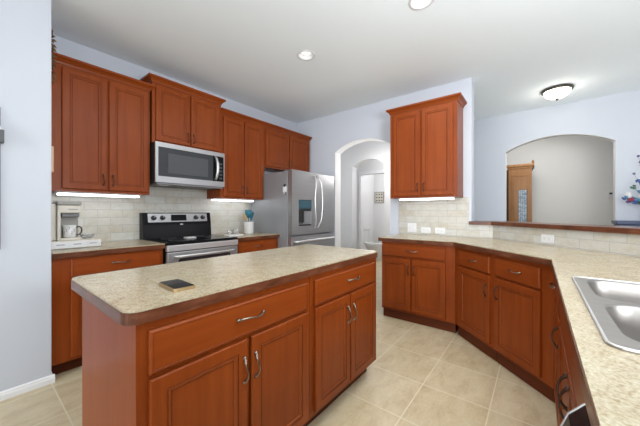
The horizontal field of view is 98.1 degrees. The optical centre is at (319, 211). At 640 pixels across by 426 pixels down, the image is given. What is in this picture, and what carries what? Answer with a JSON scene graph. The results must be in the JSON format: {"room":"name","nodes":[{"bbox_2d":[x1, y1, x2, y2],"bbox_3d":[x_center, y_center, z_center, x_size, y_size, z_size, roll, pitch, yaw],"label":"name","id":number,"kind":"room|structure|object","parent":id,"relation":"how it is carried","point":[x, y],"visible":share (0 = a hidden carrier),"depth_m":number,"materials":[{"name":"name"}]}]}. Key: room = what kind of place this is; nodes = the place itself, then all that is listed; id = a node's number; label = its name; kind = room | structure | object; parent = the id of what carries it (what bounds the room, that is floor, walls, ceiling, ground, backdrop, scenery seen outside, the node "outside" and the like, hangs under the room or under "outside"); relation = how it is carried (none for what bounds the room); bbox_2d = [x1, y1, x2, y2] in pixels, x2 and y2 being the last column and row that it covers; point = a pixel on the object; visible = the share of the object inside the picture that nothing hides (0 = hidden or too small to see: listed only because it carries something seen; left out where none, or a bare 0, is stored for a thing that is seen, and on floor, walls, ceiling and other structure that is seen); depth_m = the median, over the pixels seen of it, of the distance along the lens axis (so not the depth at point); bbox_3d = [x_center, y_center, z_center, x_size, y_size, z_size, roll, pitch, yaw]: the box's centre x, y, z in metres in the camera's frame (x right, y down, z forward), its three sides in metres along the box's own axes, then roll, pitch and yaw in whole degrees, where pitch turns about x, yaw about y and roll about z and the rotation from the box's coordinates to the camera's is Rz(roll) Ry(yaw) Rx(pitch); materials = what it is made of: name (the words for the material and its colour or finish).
{"room":"kitchen","nodes":[
{"label":"kitchen","id":0,"kind":"room"},
{"bbox_2d":[0,0,50,391],"bbox_3d":[-3.384,-0.172,0.667,0.750,2.752,3.874,0,0,38],"label":"wall","id":1,"kind":"structure","parent":0,"point":[25,25],"depth_m":1.86,"materials":[{"name":"paint"}]},
{"bbox_2d":[0,127,3,143],"bbox_3d":[-2.104,-0.213,1.643,0.059,0.905,0.310,0,0,38],"label":"wall organizer","id":2,"kind":"object","parent":1,"relation":"attached to","point":[1,130],"visible":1,"depth_m":1.74,"materials":[{"name":"grey metal"}]},
{"bbox_2d":[0,374,54,400],"bbox_3d":[-3.079,1.176,0.438,0.014,0.056,3.890,0,0,38],"label":"baseboard","id":3,"kind":"structure","parent":1,"relation":"attached to","point":[9,393],"depth_m":1.86,"materials":[{"name":"white paint"}]},
{"bbox_2d":[51,146,53,172],"bbox_3d":[-1.967,-0.395,2.029,0.140,0.217,0.015,0,0,38],"label":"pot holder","id":4,"kind":"object","parent":1,"relation":"hanging from","point":[52,147],"visible":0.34,"depth_m":1.99,"materials":[{"name":"beige fabric"}]},
{"bbox_2d":[51,29,57,83],"bbox_3d":[-1.954,-1.130,2.040,0.137,0.428,0.050,0,0,38],"label":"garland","id":5,"kind":"object","parent":1,"relation":"hanging from","point":[53,60],"visible":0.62,"depth_m":2.03,"materials":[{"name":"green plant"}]},
{"bbox_2d":[51,35,296,221],"bbox_3d":[-1.399,-0.172,3.709,0.120,2.752,3.363,0,0,38],"label":"wall","id":6,"kind":"structure","parent":0,"point":[65,47],"depth_m":2.87,"materials":[{"name":"paint"}]},
{"bbox_2d":[51,52,155,195],"bbox_3d":[-2.000,-0.710,2.547,0.348,1.084,0.788,0,0,38],"label":"upper cabinet","id":7,"kind":"object","parent":6,"relation":"attached to","point":[100,117],"visible":0.98,"depth_m":2.42,"materials":[{"name":"brown wood"}]},
{"bbox_2d":[54,191,140,197],"bbox_3d":[-2.006,-0.154,2.547,0.120,0.026,0.609,0,0,38],"label":"light","id":8,"kind":"object","parent":7,"relation":"attached to","point":[57,192],"visible":0.99,"depth_m":2.48,"materials":[{"name":"white plastic"}]},
{"bbox_2d":[57,193,138,197],"bbox_3d":[-2.005,-0.149,2.547,0.111,0.016,0.585,0,0,38],"label":"diffuser","id":9,"kind":"object","parent":8,"relation":"attached to","point":[68,194],"depth_m":2.51,"materials":[{"name":"white plastic"}]},
{"bbox_2d":[51,186,248,241],"bbox_3d":[-1.711,0.004,3.208,0.008,0.571,2.189,0,0,38],"label":"backsplash","id":10,"kind":"structure","parent":6,"relation":"attached to","point":[108,218],"depth_m":2.96,"materials":[{"name":"tile"}]},
{"bbox_2d":[140,73,225,152],"bbox_3d":[-1.532,-1.021,3.128,0.368,0.656,0.843,0,0,38],"label":"upper cabinet","id":11,"kind":"object","parent":6,"relation":"attached to","point":[180,114],"visible":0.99,"depth_m":2.97,"materials":[{"name":"brown wood"}]},
{"bbox_2d":[150,141,224,189],"bbox_3d":[-1.499,-0.479,3.101,0.453,0.419,0.757,0,0,38],"label":"microwave","id":12,"kind":"object","parent":11,"relation":"attached to","point":[171,165],"visible":1,"depth_m":2.94,"materials":[{"name":"silver metal"}]},
{"bbox_2d":[207,108,265,199],"bbox_3d":[-1.091,-0.710,3.706,0.348,1.084,0.690,0,0,38],"label":"upper cabinet","id":13,"kind":"object","parent":6,"relation":"attached to","point":[242,136],"visible":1,"depth_m":3.57,"materials":[{"name":"brown wood"}]},
{"bbox_2d":[211,198,254,201],"bbox_3d":[-1.156,-0.154,3.712,0.120,0.026,0.609,0,0,38],"label":"light","id":14,"kind":"object","parent":13,"relation":"attached to","point":[213,199],"visible":1,"depth_m":3.64,"materials":[{"name":"white plastic"}]},
{"bbox_2d":[264,122,311,172],"bbox_3d":[-0.564,-0.942,4.380,0.348,0.621,1.017,0,0,38],"label":"upper cabinet","id":15,"kind":"object","parent":6,"relation":"attached to","point":[284,149],"visible":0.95,"depth_m":4.20,"materials":[{"name":"brown wood"}]},
{"bbox_2d":[0,255,556,425],"bbox_3d":[1.664,1.234,1.555,8.300,0.060,11.500,0,0,38],"label":"floor","id":16,"kind":"structure","parent":0,"point":[420,375],"depth_m":1.84,"materials":[{"name":"beige tile"}]},
{"bbox_2d":[51,249,162,374],"bbox_3d":[-1.895,0.771,2.439,0.644,0.866,0.746,0,0,38],"label":"base cabinet","id":17,"kind":"object","parent":16,"relation":"on","point":[66,304],"visible":0.31,"depth_m":2.05,"materials":[{"name":"brown wood"}]},
{"bbox_2d":[51,239,164,258],"bbox_3d":[-1.901,0.312,2.446,0.634,0.044,0.752,0,0,38],"label":"countertop","id":18,"kind":"structure","parent":17,"relation":"on","point":[109,247],"depth_m":2.26,"materials":[{"name":"beige laminate"}]},
{"bbox_2d":[51,201,81,240],"bbox_3d":[-2.087,0.071,2.261,0.185,0.312,0.194,0,0,38],"label":"coffee maker","id":19,"kind":"object","parent":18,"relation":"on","point":[62,212],"visible":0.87,"depth_m":2.21,"materials":[{"name":"beige plastic"}]},
{"bbox_2d":[63,225,82,237],"bbox_3d":[-2.018,0.159,2.259,0.114,0.100,0.086,0,0,-23],"label":"mug","id":20,"kind":"object","parent":19,"relation":"on","point":[69,231],"visible":1,"depth_m":2.23,"materials":[{"name":"white ceramic"}]},
{"bbox_2d":[51,237,100,249],"bbox_3d":[-2.061,0.259,2.307,0.310,0.062,0.323,0,0,38],"label":"pod drawer","id":21,"kind":"object","parent":18,"relation":"on","point":[88,242],"visible":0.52,"depth_m":2.21,"materials":[{"name":"beige plastic"}]},
{"bbox_2d":[80,234,94,238],"bbox_3d":[-2.008,0.209,2.398,0.104,0.036,0.104,0,0,38],"label":"glass bowl","id":22,"kind":"object","parent":18,"relation":"on","point":[84,236],"visible":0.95,"depth_m":2.37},
{"bbox_2d":[139,213,237,263],"bbox_3d":[-1.392,0.597,3.015,0.718,1.175,0.762,0,0,38],"label":"range","id":23,"kind":"object","parent":16,"relation":"on","point":[170,229],"visible":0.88,"depth_m":2.96,"materials":[{"name":"black metal"}]},
{"bbox_2d":[142,234,237,244],"bbox_3d":[-1.390,0.295,3.014,0.572,0.026,0.762,0,0,38],"label":"cooktop","id":24,"kind":"object","parent":23,"relation":"in","point":[177,239],"depth_m":2.94,"materials":[{"name":"black ceramic"}]},
{"bbox_2d":[82,277,308,425],"bbox_3d":[-0.528,0.771,1.325,0.665,0.866,0.805,0,0,38],"label":"base cabinet","id":25,"kind":"object","parent":16,"relation":"on","point":[243,360],"visible":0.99,"depth_m":1.05,"materials":[{"name":"brown wood"}]},
{"bbox_2d":[71,244,376,325],"bbox_3d":[-0.335,0.312,1.649,0.710,0.044,1.619,0,0,38],"label":"countertop","id":26,"kind":"structure","parent":25,"relation":"on","point":[130,297],"depth_m":1.21,"materials":[{"name":"beige laminate"}]},
{"bbox_2d":[159,279,194,291],"bbox_3d":[-0.556,0.283,1.078,0.156,0.012,0.080,0,0,41],"label":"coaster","id":27,"kind":"object","parent":26,"relation":"on","point":[176,285],"visible":1,"depth_m":1.05,"materials":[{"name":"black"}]},
{"bbox_2d":[237,237,277,253],"bbox_3d":[-0.981,0.771,3.604,0.644,0.866,0.656,0,0,38],"label":"base cabinet","id":28,"kind":"object","parent":16,"relation":"on","point":[245,246],"visible":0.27,"depth_m":3.40,"materials":[{"name":"brown wood"}]},
{"bbox_2d":[211,232,279,240],"bbox_3d":[-0.988,0.312,3.610,0.634,0.044,0.662,0,0,38],"label":"countertop","id":29,"kind":"structure","parent":28,"relation":"on","point":[256,235],"depth_m":3.48,"materials":[{"name":"beige laminate"}]},
{"bbox_2d":[224,234,243,235],"bbox_3d":[-1.053,0.283,3.405,0.120,0.012,0.200,0,0,38],"label":"tray","id":30,"kind":"object","parent":29,"relation":"on","point":[228,234],"visible":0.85,"depth_m":3.41,"materials":[{"name":"white plastic"}]},
{"bbox_2d":[244,222,253,233],"bbox_3d":[-0.953,0.210,3.727,0.137,0.158,0.138,0,0,38],"label":"utensil crock","id":31,"kind":"object","parent":29,"relation":"on","point":[248,226],"visible":0.98,"depth_m":3.67,"materials":[{"name":"white ceramic"}]},
{"bbox_2d":[246,211,250,221],"bbox_3d":[-0.958,0.130,3.702,0.057,0.295,0.059,0,0,-35],"label":"serving spoon","id":32,"kind":"object","parent":31,"relation":"in","point":[248,213],"visible":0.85,"depth_m":3.69,"materials":[{"name":"teal plastic"}]},
{"bbox_2d":[251,169,334,247],"bbox_3d":[-0.363,0.311,4.144,0.894,1.726,0.942,0,0,38],"label":"refrigerator","id":33,"kind":"object","parent":16,"relation":"on","point":[304,215],"visible":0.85,"depth_m":3.80,"materials":[{"name":"grey metal"}]},
{"bbox_2d":[283,184,286,194],"bbox_3d":[-0.460,-0.291,3.611,0.060,0.140,0.015,0,0,38],"label":"magnet","id":34,"kind":"object","parent":33,"relation":"attached to","point":[284,185],"visible":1,"depth_m":3.60,"materials":[{"name":"white plastic"}]},
{"bbox_2d":[303,258,375,425],"bbox_3d":[-0.043,0.771,1.944,0.665,0.866,0.762,0,0,38],"label":"base cabinet","id":35,"kind":"object","parent":16,"relation":"on","point":[342,301],"visible":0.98,"depth_m":1.67,"materials":[{"name":"brown wood"}]},
{"bbox_2d":[364,228,381,260],"bbox_3d":[1.295,0.817,6.976,0.730,0.775,0.443,0,0,38],"label":"toilet","id":36,"kind":"object","parent":16,"relation":"on","point":[376,246],"visible":0.56,"depth_m":6.84,"materials":[{"name":"white ceramic"}]},
{"bbox_2d":[382,241,457,332],"bbox_3d":[1.194,0.771,3.190,0.777,0.866,0.656,0,0,38],"label":"base cabinet","id":37,"kind":"object","parent":16,"relation":"on","point":[418,280],"visible":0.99,"depth_m":2.93,"materials":[{"name":"brown wood"}]},
{"bbox_2d":[378,234,639,425],"bbox_3d":[0.552,0.312,1.301,2.160,0.044,4.428,0,0,38],"label":"countertop","id":38,"kind":"structure","parent":37,"relation":"on","point":[609,377],"depth_m":0.79,"materials":[{"name":"beige laminate"}]},
{"bbox_2d":[572,276,639,353],"bbox_3d":[1.087,0.378,0.742,0.562,0.190,0.821,0,0,38],"label":"sink","id":39,"kind":"object","parent":38,"relation":"in","point":[613,305],"visible":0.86,"depth_m":0.85,"materials":[{"name":"metal"}]},
{"bbox_2d":[455,247,496,361],"bbox_3d":[1.632,0.771,2.510,0.648,0.866,0.507,0,0,-7],"label":"base cabinet","id":40,"kind":"object","parent":16,"relation":"on","point":[474,270],"visible":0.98,"depth_m":2.42,"materials":[{"name":"brown wood"}]},
{"bbox_2d":[507,160,533,221],"bbox_3d":[3.747,0.141,5.198,0.422,2.125,0.475,0,0,38],"label":"display cabinet","id":41,"kind":"object","parent":16,"relation":"on","point":[519,176],"visible":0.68,"depth_m":5.02,"materials":[{"name":"brown wood"}]},
{"bbox_2d":[493,255,554,402],"bbox_3d":[1.695,0.771,1.993,0.648,0.866,0.530,0,0,-7],"label":"base cabinet","id":42,"kind":"object","parent":16,"relation":"on","point":[524,299],"visible":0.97,"depth_m":1.91,"materials":[{"name":"brown wood"}]},
{"bbox_2d":[549,279,559,425],"bbox_3d":[1.505,0.771,1.315,0.648,0.866,0.533,0,0,38],"label":"base cabinet","id":43,"kind":"object","parent":16,"relation":"on","point":[555,330],"visible":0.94,"depth_m":1.52,"materials":[{"name":"brown wood"}]},
{"bbox_2d":[556,300,584,425],"bbox_3d":[1.036,0.771,0.716,0.648,0.866,0.983,0,0,38],"label":"base cabinet","id":44,"kind":"object","parent":16,"relation":"on","point":[569,393],"visible":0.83,"depth_m":0.93,"materials":[{"name":"brown wood"}]},
{"bbox_2d":[560,403,590,425],"bbox_3d":[0.518,0.770,0.108,0.632,0.868,0.592,0,0,38],"label":"dishwasher","id":45,"kind":"object","parent":16,"relation":"on","point":[578,416],"visible":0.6,"depth_m":0.50,"materials":[{"name":"grey plastic"}]},
{"bbox_2d":[611,220,639,226],"bbox_3d":[4.236,0.658,3.178,1.215,1.092,0.310,0,0,38],"label":"sideboard","id":46,"kind":"object","parent":16,"relation":"on","point":[615,222],"visible":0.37,"depth_m":3.40,"materials":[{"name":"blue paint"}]},
{"bbox_2d":[622,155,639,204],"bbox_3d":[3.952,-0.294,3.388,0.400,0.812,0.163,0,0,38],"label":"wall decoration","id":47,"kind":"object","parent":46,"relation":"on","point":[632,199],"visible":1,"depth_m":3.40,"materials":[{"name":"multicoloured paint"}]},
{"bbox_2d":[51,0,639,123],"bbox_3d":[1.664,-1.608,1.555,8.300,0.120,11.500,0,0,38],"label":"ceiling","id":48,"kind":"structure","parent":0,"point":[367,52],"depth_m":2.57,"materials":[{"name":"paint"}]},
{"bbox_2d":[297,50,315,60],"bbox_3d":[-0.138,-1.587,2.746,0.188,0.091,0.188,0,0,38],"label":"recessed light","id":49,"kind":"object","parent":48,"relation":"in","point":[306,55],"visible":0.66,"depth_m":2.78,"materials":[{"name":"white plastic"}]},
{"bbox_2d":[408,0,433,9],"bbox_3d":[0.744,-1.587,2.037,0.188,0.091,0.188,0,0,38],"label":"recessed light","id":50,"kind":"object","parent":48,"relation":"in","point":[413,4],"visible":1,"depth_m":2.09,"materials":[{"name":"white plastic"}]},
{"bbox_2d":[541,84,573,100],"bbox_3d":[2.988,-1.474,3.503,0.322,0.148,0.322,0,0,38],"label":"flush light","id":51,"kind":"object","parent":48,"relation":"attached to","point":[556,92],"visible":1,"depth_m":3.43,"materials":[{"name":"white glass"}]},
{"bbox_2d":[356,167,357,248],"bbox_3d":[0.319,-0.172,5.657,0.120,2.752,1.823,0,0,38],"label":"wall","id":52,"kind":"structure","parent":0,"point":[357,167],"depth_m":6.22,"materials":[{"name":"white paint"}]},
{"bbox_2d":[341,141,389,248],"bbox_3d":[1.063,-0.172,5.107,1.730,2.752,0.150,0,0,38],"label":"wall","id":53,"kind":"structure","parent":0,"point":[354,156],"depth_m":5.37,"materials":[{"name":"white paint"}]},
{"bbox_2d":[364,175,373,249],"bbox_3d":[0.965,-0.172,7.243,0.100,2.752,1.710,0,0,38],"label":"wall","id":54,"kind":"structure","parent":0,"point":[368,179],"depth_m":7.68,"materials":[{"name":"white paint"}]},
{"bbox_2d":[358,160,384,248],"bbox_3d":[1.575,-0.172,5.761,1.730,2.752,0.110,0,0,38],"label":"wall","id":55,"kind":"structure","parent":0,"point":[372,165],"depth_m":6.21,"materials":[{"name":"white paint"}]},
{"bbox_2d":[359,170,384,248],"bbox_3d":[1.235,0.157,5.946,0.925,2.095,0.018,0,0,38],"label":"trim","id":56,"kind":"structure","parent":55,"relation":"attached to","point":[375,171],"depth_m":6.20,"materials":[{"name":"white paint"}]},
{"bbox_2d":[374,174,384,254],"bbox_3d":[2.475,-0.172,7.208,2.600,2.752,0.100,0,0,38],"label":"wall","id":57,"kind":"structure","parent":0,"point":[379,179],"depth_m":7.78,"materials":[{"name":"white paint"}]},
{"bbox_2d":[375,192,383,202],"bbox_3d":[1.659,-0.403,7.771,0.280,0.310,0.019,0,0,38],"label":"framed picture","id":58,"kind":"object","parent":57,"relation":"attached to","point":[379,196],"visible":1,"depth_m":7.77,"materials":[{"name":"beige plastic"}]},
{"bbox_2d":[297,77,473,246],"bbox_3d":[0.713,-0.172,4.094,2.730,2.752,0.150,0,0,38],"label":"wall","id":59,"kind":"structure","parent":0,"point":[329,133],"depth_m":3.92,"materials":[{"name":"paint"}]},
{"bbox_2d":[335,138,390,246],"bbox_3d":[0.647,0.067,4.146,0.928,2.275,0.152,0,0,38],"label":"trim","id":60,"kind":"structure","parent":59,"relation":"attached to","point":[341,150],"depth_m":4.41,"materials":[{"name":"white paint"}]},
{"bbox_2d":[408,223,416,231],"bbox_3d":[1.193,0.204,3.606,0.117,0.117,0.010,0,0,38],"label":"light switch","id":61,"kind":"object","parent":59,"relation":"attached to","point":[412,227],"visible":1,"depth_m":3.60,"materials":[{"name":"white plastic"}]},
{"bbox_2d":[421,227,430,232],"bbox_3d":[1.332,0.229,3.498,0.117,0.072,0.008,0,0,38],"label":"wall outlet","id":62,"kind":"object","parent":59,"relation":"attached to","point":[423,229],"visible":1,"depth_m":3.50,"materials":[{"name":"white plastic"}]},
{"bbox_2d":[386,92,466,198],"bbox_3d":[1.259,-0.719,3.337,0.851,1.101,0.348,0,0,38],"label":"upper cabinet","id":63,"kind":"object","parent":59,"relation":"attached to","point":[426,137],"visible":1,"depth_m":3.18,"materials":[{"name":"brown wood"}]},
{"bbox_2d":[398,197,455,200],"bbox_3d":[1.251,-0.154,3.289,0.624,0.026,0.120,0,0,38],"label":"light","id":64,"kind":"object","parent":63,"relation":"attached to","point":[426,198],"visible":0.99,"depth_m":3.21,"materials":[{"name":"white plastic"}]},
{"bbox_2d":[400,198,453,200],"bbox_3d":[1.251,-0.149,3.288,0.600,0.016,0.111,0,0,38],"label":"diffuser","id":65,"kind":"object","parent":64,"relation":"attached to","point":[402,199],"depth_m":3.25,"materials":[{"name":"white plastic"}]},
{"bbox_2d":[399,197,468,236],"bbox_3d":[1.388,0.058,3.465,0.841,0.464,0.008,0,0,38],"label":"backsplash","id":66,"kind":"structure","parent":59,"relation":"attached to","point":[452,215],"depth_m":3.42,"materials":[{"name":"tile"}]},
{"bbox_2d":[435,228,444,233],"bbox_3d":[1.466,0.229,3.393,0.117,0.072,0.008,0,0,38],"label":"wall outlet","id":67,"kind":"object","parent":59,"relation":"attached to","point":[437,230],"visible":1,"depth_m":3.39,"materials":[{"name":"white plastic"}]},
{"bbox_2d":[474,90,639,220],"bbox_3d":[4.278,-0.172,3.430,6.500,2.752,0.130,0,0,38],"label":"wall","id":68,"kind":"structure","parent":0,"point":[616,117],"depth_m":4.02,"materials":[{"name":"paint"}]},
{"bbox_2d":[505,134,615,224],"bbox_3d":[3.454,0.045,4.076,1.211,2.318,0.132,0,0,38],"label":"trim","id":69,"kind":"structure","parent":68,"relation":"attached to","point":[560,135],"depth_m":3.85,"materials":[{"name":"white paint"}]},
{"bbox_2d":[507,136,612,224],"bbox_3d":[5.028,-0.172,4.953,4.200,2.752,0.100,0,0,38],"label":"wall","id":70,"kind":"structure","parent":0,"point":[572,176],"depth_m":5.18,"materials":[{"name":"white paint"}]},
{"bbox_2d":[608,192,612,198],"bbox_3d":[5.066,-0.286,4.840,0.070,0.120,0.026,0,0,38],"label":"thermostat","id":71,"kind":"object","parent":70,"relation":"attached to","point":[610,194],"visible":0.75,"depth_m":4.84,"materials":[{"name":"white plastic"}]},
{"bbox_3d":[0.967,0.675,1.031,1.450,1.058,4.617,0,0,38],"label":"wall","id":72,"kind":"structure","parent":0,"visible":0},
{"bbox_2d":[469,225,492,237],"bbox_3d":[1.813,0.217,3.132,0.238,0.145,0.008,0,0,38],"label":"backsplash","id":73,"kind":"structure","parent":72,"relation":"attached to","point":[480,231],"depth_m":3.12,"materials":[{"name":"tile"}]},
{"bbox_2d":[541,234,553,243],"bbox_3d":[1.974,0.234,2.412,0.008,0.072,0.117,0,0,-7],"label":"wall outlet","id":74,"kind":"object","parent":72,"relation":"attached to","point":[544,238],"visible":1,"depth_m":2.41,"materials":[{"name":"white plastic"}]},
{"bbox_2d":[469,221,639,234],"bbox_3d":[1.490,0.126,0.884,1.310,0.037,5.049,0,0,22],"label":"bar ledge","id":75,"kind":"object","parent":72,"relation":"on","point":[562,226],"visible":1,"depth_m":2.24,"materials":[{"name":"brown wood"}]},
{"bbox_2d":[493,225,639,256],"bbox_3d":[1.999,0.217,2.284,0.008,0.145,1.566,0,0,-7],"label":"wall tiles","id":76,"kind":"structure","parent":72,"relation":"attached to","point":[614,243],"depth_m":2.16,"materials":[{"name":"tile"}]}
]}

